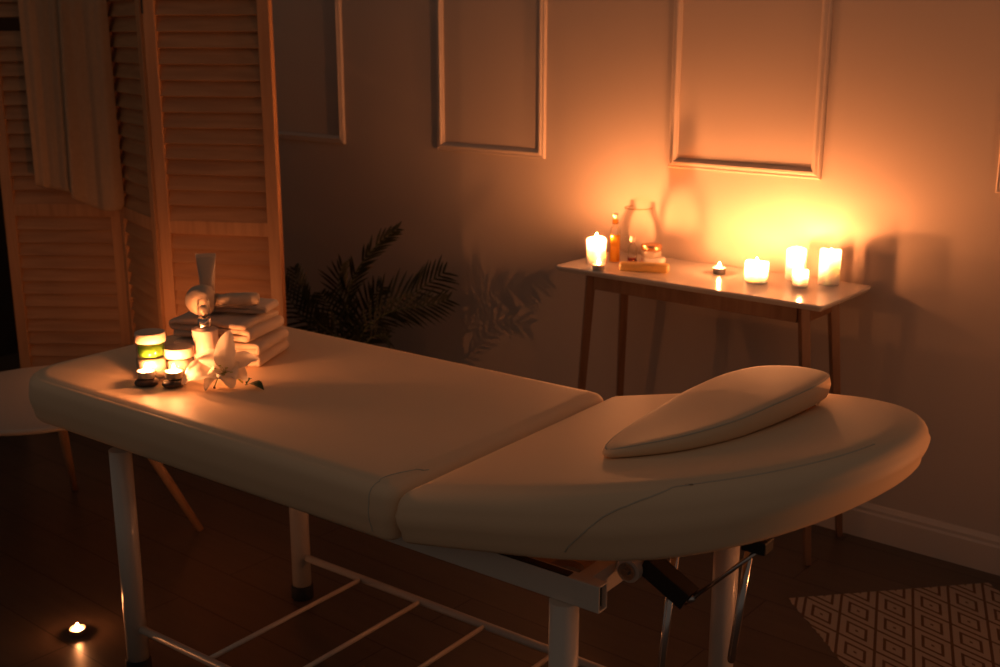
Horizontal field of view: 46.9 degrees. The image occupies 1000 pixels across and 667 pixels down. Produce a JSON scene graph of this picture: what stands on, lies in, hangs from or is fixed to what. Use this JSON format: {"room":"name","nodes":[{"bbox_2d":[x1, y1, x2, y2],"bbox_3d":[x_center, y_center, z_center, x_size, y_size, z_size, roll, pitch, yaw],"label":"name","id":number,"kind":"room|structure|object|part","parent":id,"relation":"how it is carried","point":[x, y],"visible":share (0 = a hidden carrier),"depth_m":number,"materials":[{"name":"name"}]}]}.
{"room":"spa","nodes":[
{"label":"spa","id":0,"kind":"room"},
{"bbox_2d":[0,17,19,356],"bbox_3d":[-2.506,-0.960,4.821,0.101,2.300,1.810,12,19,38],"label":"wall","id":1,"kind":"structure","parent":0,"point":[8,332],"depth_m":5.25,"materials":[{"name":"paint"}]},
{"bbox_2d":[0,353,999,666],"bbox_3d":[-1.160,1.085,1.671,6.700,0.080,5.810,12,19,38],"label":"floor","id":2,"kind":"structure","parent":0,"point":[210,589],"depth_m":3.08,"materials":[{"name":"laminate"}]},
{"bbox_2d":[69,623,85,636],"bbox_3d":[-1.041,0.726,2.837,0.039,0.032,0.039,0,15,0],"label":"tealight","id":3,"kind":"object","parent":2,"relation":"on","point":[78,630],"visible":1,"depth_m":2.83,"materials":[{"name":"beige wax"}]},
{"bbox_2d":[0,365,203,531],"bbox_3d":[-1.316,0.402,3.261,0.624,0.455,0.726,8,17,29],"label":"round side table","id":4,"kind":"object","parent":2,"relation":"on","point":[17,415],"visible":0.31,"depth_m":3.32,"materials":[{"name":"brown wood"}]},
{"bbox_3d":[-1.359,0.327,3.583,0.034,0.440,0.240,-4,15,-14],"label":"leg","id":5,"kind":"part","parent":4,"relation":"part of","materials":[{"name":"brown wood"}]},
{"bbox_3d":[-1.001,0.385,3.360,0.240,0.440,0.034,-3,15,-10],"label":"leg","id":6,"kind":"part","parent":4,"relation":"part of","materials":[{"name":"brown wood"}]},
{"bbox_2d":[0,0,286,367],"bbox_3d":[-1.232,-0.424,3.950,1.169,1.698,0.219,8,17,28],"label":"folding screen","id":7,"kind":"object","parent":2,"relation":"on","point":[194,80],"visible":0.6,"depth_m":3.78,"materials":[{"name":"brown wood"}]},
{"bbox_3d":[-1.569,-0.472,4.134,0.430,1.700,0.029,1,15,3],"label":"screen panel","id":8,"kind":"part","parent":7,"relation":"part of","materials":[{"name":"brown wood"}]},
{"bbox_2d":[17,0,124,210],"bbox_3d":[-1.482,-0.877,3.984,0.324,0.894,0.138,0,15,0],"label":"draped cloth","id":9,"kind":"object","parent":7,"relation":"hanging from","point":[66,49],"visible":1,"depth_m":3.96,"materials":[{"name":"fabric"}]},
{"bbox_3d":[-1.236,-0.426,3.955,0.029,1.700,0.416,-9,17,-32],"label":"screen panel","id":10,"kind":"part","parent":7,"relation":"part of","materials":[{"name":"brown wood"}]},
{"bbox_3d":[-0.912,-0.372,3.747,0.420,1.700,0.029,3,15,11],"label":"screen panel","id":11,"kind":"part","parent":7,"relation":"part of","materials":[{"name":"brown wood"}]},
{"bbox_2d":[285,221,459,348],"bbox_3d":[-0.502,0.000,4.051,0.746,0.828,0.474,0,15,0],"label":"potted palm","id":12,"kind":"object","parent":2,"relation":"on","point":[359,332],"visible":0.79,"depth_m":4.00,"materials":[{"name":"plant"}]},
{"bbox_2d":[29,326,930,666],"bbox_3d":[-0.141,0.414,2.421,1.962,0.844,0.718,11,18,36],"label":"massage table","id":13,"kind":"object","parent":2,"relation":"on","point":[508,478],"visible":0.87,"depth_m":2.08,"materials":[{"name":"white leather"}]},
{"bbox_3d":[-0.836,0.510,2.599,0.049,0.526,0.049,11,18,36],"label":"leg","id":14,"kind":"part","parent":13,"relation":"part of","materials":[{"name":"white paint"}]},
{"bbox_2d":[134,377,158,386],"bbox_3d":[-0.779,0.105,2.542,0.053,0.017,0.045,-4,15,-17],"label":"pebble","id":15,"kind":"object","parent":13,"relation":"on","point":[154,381],"visible":0.89,"depth_m":2.52,"materials":[{"name":"black stone"}]},
{"bbox_2d":[137,364,154,379],"bbox_3d":[-0.779,0.081,2.536,0.039,0.032,0.039,0,15,0],"label":"tealight","id":16,"kind":"object","parent":15,"relation":"on","point":[145,373],"visible":1,"depth_m":2.53,"materials":[{"name":"beige wax"}]},
{"bbox_2d":[136,357,166,379],"bbox_3d":[-0.784,0.075,2.601,0.070,0.046,0.070,0,15,0],"label":"jar","id":17,"kind":"object","parent":13,"relation":"on","point":[160,365],"visible":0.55,"depth_m":2.58,"materials":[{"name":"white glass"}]},
{"bbox_2d":[134,328,165,359],"bbox_3d":[-0.785,0.024,2.589,0.067,0.058,0.067,0,15,0],"label":"jar","id":18,"kind":"object","parent":17,"relation":"on","point":[150,343],"visible":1,"depth_m":2.57,"materials":[{"name":"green glass"}]},
{"bbox_3d":[-0.785,0.006,2.584,0.067,0.022,0.067,0,15,0],"label":"lid","id":19,"kind":"part","parent":18,"relation":"part of","materials":[{"name":"white plastic"}]},
{"bbox_2d":[162,377,185,388],"bbox_3d":[-0.717,0.107,2.533,0.047,0.018,0.057,9,17,32],"label":"pebble","id":20,"kind":"object","parent":13,"relation":"on","point":[169,384],"visible":0.81,"depth_m":2.51,"materials":[{"name":"black stone"}]},
{"bbox_2d":[164,364,182,379],"bbox_3d":[-0.717,0.082,2.528,0.039,0.032,0.039,0,15,0],"label":"tealight","id":21,"kind":"object","parent":20,"relation":"on","point":[174,373],"visible":1,"depth_m":2.52,"materials":[{"name":"beige wax"}]},
{"bbox_2d":[163,343,194,375],"bbox_3d":[-0.728,0.061,2.618,0.069,0.065,0.069,0,15,0],"label":"jar","id":22,"kind":"object","parent":13,"relation":"on","point":[181,355],"visible":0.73,"depth_m":2.59,"materials":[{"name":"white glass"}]},
{"bbox_3d":[-0.728,0.040,2.612,0.069,0.022,0.069,0,15,0],"label":"lid","id":23,"kind":"part","parent":22,"relation":"part of","materials":[{"name":"white plastic"}]},
{"bbox_3d":[-0.366,0.758,2.303,1.122,0.019,0.018,11,18,35],"label":"shelf rail","id":24,"kind":"part","parent":13,"relation":"part of","materials":[{"name":"white metal"}]},
{"bbox_2d":[192,298,218,358],"bbox_3d":[-0.675,0.003,2.636,0.058,0.168,0.058,0,15,0],"label":"pump bottle","id":25,"kind":"object","parent":13,"relation":"on","point":[204,336],"visible":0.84,"depth_m":2.62,"materials":[{"name":"white plastic"}]},
{"bbox_2d":[181,330,258,390],"bbox_3d":[-0.616,0.057,2.513,0.164,0.123,0.088,0,15,0],"label":"flower","id":26,"kind":"object","parent":13,"relation":"on","point":[223,362],"visible":1,"depth_m":2.52,"materials":[{"name":"white plant"}]},
{"bbox_2d":[174,327,288,366],"bbox_3d":[-0.647,0.026,2.766,0.235,0.057,0.177,3,15,13],"label":"folded towel","id":27,"kind":"object","parent":13,"relation":"on","point":[265,347],"visible":0.37,"depth_m":2.71,"materials":[{"name":"white fabric"}]},
{"bbox_2d":[169,310,283,341],"bbox_3d":[-0.653,-0.027,2.757,0.222,0.046,0.172,5,15,17],"label":"folded towel","id":28,"kind":"object","parent":27,"relation":"on","point":[245,327],"visible":0.76,"depth_m":2.70,"materials":[{"name":"white fabric"}]},
{"bbox_2d":[185,284,259,314],"bbox_3d":[-0.651,-0.079,2.697,0.169,0.072,0.079,-1,15,-6],"label":"herbal compress","id":29,"kind":"object","parent":28,"relation":"on","point":[196,292],"visible":0.88,"depth_m":2.69,"materials":[{"name":"white fabric"}]},
{"bbox_3d":[-0.621,-0.081,2.716,0.108,0.032,0.032,-5,15,-18],"label":"handle","id":30,"kind":"part","parent":29,"relation":"part of","materials":[{"name":"white fabric"}]},
{"bbox_2d":[212,298,278,313],"bbox_3d":[-0.631,-0.068,2.771,0.181,0.022,0.092,3,15,10],"label":"folded towel","id":31,"kind":"object","parent":28,"relation":"on","point":[265,305],"visible":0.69,"depth_m":2.73,"materials":[{"name":"white fabric"}]},
{"bbox_2d":[195,253,215,291],"bbox_3d":[-0.703,-0.127,2.766,0.039,0.132,0.033,9,17,31],"label":"tube","id":32,"kind":"object","parent":31,"relation":"on","point":[205,262],"visible":0.59,"depth_m":2.75,"materials":[{"name":"white plastic"}]},
{"bbox_2d":[245,378,263,389],"bbox_3d":[-0.540,0.111,2.520,0.032,0.014,0.067,-12,19,-40],"label":"leaf","id":33,"kind":"object","parent":13,"relation":"on","point":[258,383],"visible":1,"depth_m":2.52,"materials":[{"name":"green plant"}]},
{"bbox_3d":[-0.518,0.417,2.957,0.049,0.526,0.049,11,18,36],"label":"leg","id":34,"kind":"part","parent":13,"relation":"part of","materials":[{"name":"white paint"}]},
{"bbox_2d":[29,326,602,539],"bbox_3d":[-0.448,0.156,2.594,1.192,0.106,0.714,11,18,36],"label":"cushion","id":35,"kind":"object","parent":13,"relation":"on","point":[339,430],"depth_m":2.37,"materials":[{"name":"white leather"}]},
{"bbox_3d":[-0.418,0.307,2.239,1.455,0.046,0.025,11,18,36],"label":"frame rail","id":36,"kind":"part","parent":13,"relation":"part of","materials":[{"name":"white metal"}]},
{"bbox_3d":[-0.042,0.669,2.649,1.148,0.019,0.018,11,18,36],"label":"shelf rail","id":37,"kind":"part","parent":13,"relation":"part of","materials":[{"name":"white metal"}]},
{"bbox_3d":[0.104,0.685,1.924,0.049,0.526,0.049,11,18,36],"label":"leg","id":38,"kind":"part","parent":13,"relation":"part of","materials":[{"name":"white paint"}]},
{"bbox_3d":[0.271,0.364,2.023,0.026,0.046,0.448,11,18,36],"label":"cross rail","id":39,"kind":"part","parent":13,"relation":"part of","materials":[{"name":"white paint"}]},
{"bbox_2d":[395,393,930,560],"bbox_3d":[0.332,0.221,2.004,0.778,0.262,0.718,11,18,36],"label":"cushion","id":40,"kind":"object","parent":13,"relation":"on","point":[545,488],"depth_m":1.78,"materials":[{"name":"white leather"}]},
{"bbox_2d":[602,365,830,457],"bbox_3d":[0.402,0.130,2.017,0.268,0.105,0.478,11,18,36],"label":"pillow","id":41,"kind":"object","parent":13,"relation":"on","point":[738,403],"visible":1,"depth_m":1.95,"materials":[{"name":"white leather"}]},
{"bbox_3d":[0.344,0.376,1.786,0.132,0.135,0.013,11,18,36],"label":"lift rod","id":42,"kind":"part","parent":13,"relation":"part of","materials":[{"name":"silver metal"}]},
{"bbox_3d":[0.435,0.598,2.258,0.049,0.526,0.049,11,18,36],"label":"leg","id":43,"kind":"part","parent":13,"relation":"part of","materials":[{"name":"white paint"}]},
{"bbox_3d":[0.388,0.317,1.736,0.040,0.022,0.030,11,18,36],"label":"rod mount","id":44,"kind":"part","parent":13,"relation":"part of","materials":[{"name":"black metal"}]},
{"bbox_2d":[556,251,870,565],"bbox_3d":[0.600,0.196,3.440,0.859,0.756,0.325,12,19,38],"label":"console table","id":45,"kind":"object","parent":2,"relation":"on","point":[692,283],"visible":0.79,"depth_m":3.26,"materials":[{"name":"brown wood"}]},
{"bbox_3d":[0.256,0.168,3.585,0.078,0.738,0.035,5,15,20],"label":"leg","id":46,"kind":"part","parent":45,"relation":"part of","materials":[{"name":"brown wood"}]},
{"bbox_2d":[586,234,605,264],"bbox_3d":[0.293,-0.259,3.504,0.060,0.094,0.061,10,17,33],"label":"pillar candle","id":47,"kind":"object","parent":45,"relation":"on","point":[596,245],"visible":0.96,"depth_m":3.48,"materials":[{"name":"white wax"}]},
{"bbox_2d":[592,260,604,270],"bbox_3d":[0.293,-0.206,3.421,0.039,0.032,0.039,0,15,0],"label":"tealight","id":48,"kind":"object","parent":45,"relation":"on","point":[598,266],"visible":1,"depth_m":3.41,"materials":[{"name":"beige wax"}]},
{"bbox_2d":[609,213,620,262],"bbox_3d":[0.352,-0.293,3.520,0.033,0.150,0.033,0,15,0],"label":"oil bottle","id":49,"kind":"object","parent":45,"relation":"on","point":[614,249],"visible":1,"depth_m":3.52,"materials":[{"name":"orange glass"}]},
{"bbox_3d":[0.391,0.126,3.746,0.028,0.738,0.089,-1,15,-6],"label":"leg","id":50,"kind":"part","parent":45,"relation":"part of","materials":[{"name":"brown wood"}]},
{"bbox_2d":[617,205,651,254],"bbox_3d":[0.438,-0.329,3.666,0.130,0.146,0.130,0,15,0],"label":"glass vase","id":51,"kind":"object","parent":45,"relation":"on","point":[626,213],"visible":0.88,"depth_m":3.70,"materials":[{"name":"clear glass"}]},
{"bbox_2d":[619,261,669,272],"bbox_3d":[0.425,-0.196,3.401,0.148,0.024,0.040,4,15,15],"label":"tray","id":52,"kind":"object","parent":45,"relation":"on","point":[623,265],"visible":1,"depth_m":3.38,"materials":[{"name":"brown wood"}]},
{"bbox_2d":[627,236,637,261],"bbox_3d":[0.402,-0.253,3.497,0.031,0.084,0.031,0,15,0],"label":"bottle","id":53,"kind":"object","parent":52,"relation":"on","point":[632,238],"visible":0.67,"depth_m":3.50,"materials":[{"name":"clear glass"}]},
{"bbox_2d":[641,256,665,262],"bbox_3d":[0.469,-0.226,3.529,0.070,0.018,0.050,6,16,24],"label":"soap","id":54,"kind":"object","parent":52,"relation":"on","point":[661,259],"visible":0.77,"depth_m":3.51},
{"bbox_2d":[641,242,661,257],"bbox_3d":[0.463,-0.254,3.523,0.064,0.038,0.064,0,15,0],"label":"jar","id":55,"kind":"object","parent":54,"relation":"on","point":[650,249],"visible":1,"depth_m":3.50,"materials":[{"name":"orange glass"}]},
{"bbox_3d":[0.463,-0.264,3.521,0.064,0.018,0.064,0,15,0],"label":"lid","id":56,"kind":"part","parent":55,"relation":"part of","materials":[{"name":"orange metal"}]},
{"bbox_2d":[713,263,725,273],"bbox_3d":[0.642,-0.193,3.371,0.039,0.032,0.039,0,15,0],"label":"tealight","id":57,"kind":"object","parent":45,"relation":"on","point":[719,269],"visible":1,"depth_m":3.36,"materials":[{"name":"beige wax"}]},
{"bbox_2d":[744,258,768,283],"bbox_3d":[0.724,-0.180,3.250,0.065,0.069,0.065,-6,16,-21],"label":"pillar candle","id":58,"kind":"object","parent":45,"relation":"on","point":[756,271],"visible":1,"depth_m":3.23,"materials":[{"name":"white wax"}]},
{"bbox_2d":[785,246,806,280],"bbox_3d":[0.843,-0.201,3.280,0.056,0.093,0.058,-1,15,-2],"label":"pillar candle","id":59,"kind":"object","parent":45,"relation":"on","point":[796,256],"visible":0.88,"depth_m":3.26,"materials":[{"name":"white wax"}]},
{"bbox_2d":[792,265,808,287],"bbox_3d":[0.833,-0.161,3.193,0.043,0.060,0.043,-3,15,-10],"label":"pillar candle","id":60,"kind":"object","parent":45,"relation":"on","point":[800,276],"visible":1,"depth_m":3.18,"materials":[{"name":"white wax"}]},
{"bbox_3d":[0.829,0.283,3.139,0.090,0.738,0.036,12,19,38],"label":"leg","id":61,"kind":"part","parent":45,"relation":"part of","materials":[{"name":"brown wood"}]},
{"bbox_2d":[818,248,841,285],"bbox_3d":[0.920,-0.188,3.213,0.058,0.102,0.058,-2,15,-6],"label":"pillar candle","id":62,"kind":"object","parent":45,"relation":"on","point":[830,259],"visible":1,"depth_m":3.19,"materials":[{"name":"white wax"}]},
{"bbox_3d":[0.961,0.242,3.297,0.098,0.738,0.028,-1,15,-5],"label":"leg","id":63,"kind":"part","parent":45,"relation":"part of","materials":[{"name":"brown wood"}]},
{"bbox_2d":[788,583,999,666],"bbox_3d":[1.109,0.800,2.608,0.572,0.001,0.950,-2,15,-9],"label":"area rug","id":64,"kind":"object","parent":2,"relation":"on","point":[953,625],"visible":1,"depth_m":2.88,"materials":[{"name":"beige carpet"}]},
{"bbox_2d":[272,0,999,535],"bbox_3d":[0.651,-0.814,3.459,6.700,2.700,0.102,12,19,38],"label":"wall","id":65,"kind":"structure","parent":0,"point":[906,188],"depth_m":3.59,"materials":[{"name":"paint"}]},
{"bbox_2d":[278,0,345,143],"bbox_3d":[-0.790,-1.392,4.455,0.485,1.280,0.015,12,19,38],"label":"trim","id":66,"kind":"structure","parent":65,"relation":"attached to","point":[341,139],"depth_m":4.44,"materials":[{"name":"paint"}]},
{"bbox_2d":[436,0,546,158],"bbox_3d":[-0.038,-1.240,3.857,0.486,1.274,0.015,12,19,38],"label":"trim","id":67,"kind":"structure","parent":65,"relation":"attached to","point":[540,153],"depth_m":3.97,"materials":[{"name":"paint"}]},
{"bbox_2d":[668,0,833,179],"bbox_3d":[0.714,-1.088,3.259,0.500,1.268,0.015,12,19,38],"label":"trim","id":68,"kind":"structure","parent":65,"relation":"attached to","point":[815,172],"depth_m":3.36,"materials":[{"name":"paint"}]},
{"bbox_2d":[814,502,999,575],"bbox_3d":[0.652,0.461,3.710,6.600,0.106,0.018,12,19,38],"label":"baseboard","id":69,"kind":"structure","parent":65,"relation":"attached to","point":[952,543],"depth_m":3.27,"materials":[{"name":"paint"}]},
{"bbox_2d":[995,153,999,192],"bbox_3d":[1.470,-0.934,2.659,0.500,1.265,0.015,12,19,38],"label":"trim","id":70,"kind":"structure","parent":65,"relation":"attached to","point":[997,190],"depth_m":2.96,"materials":[{"name":"paint"}]}
]}

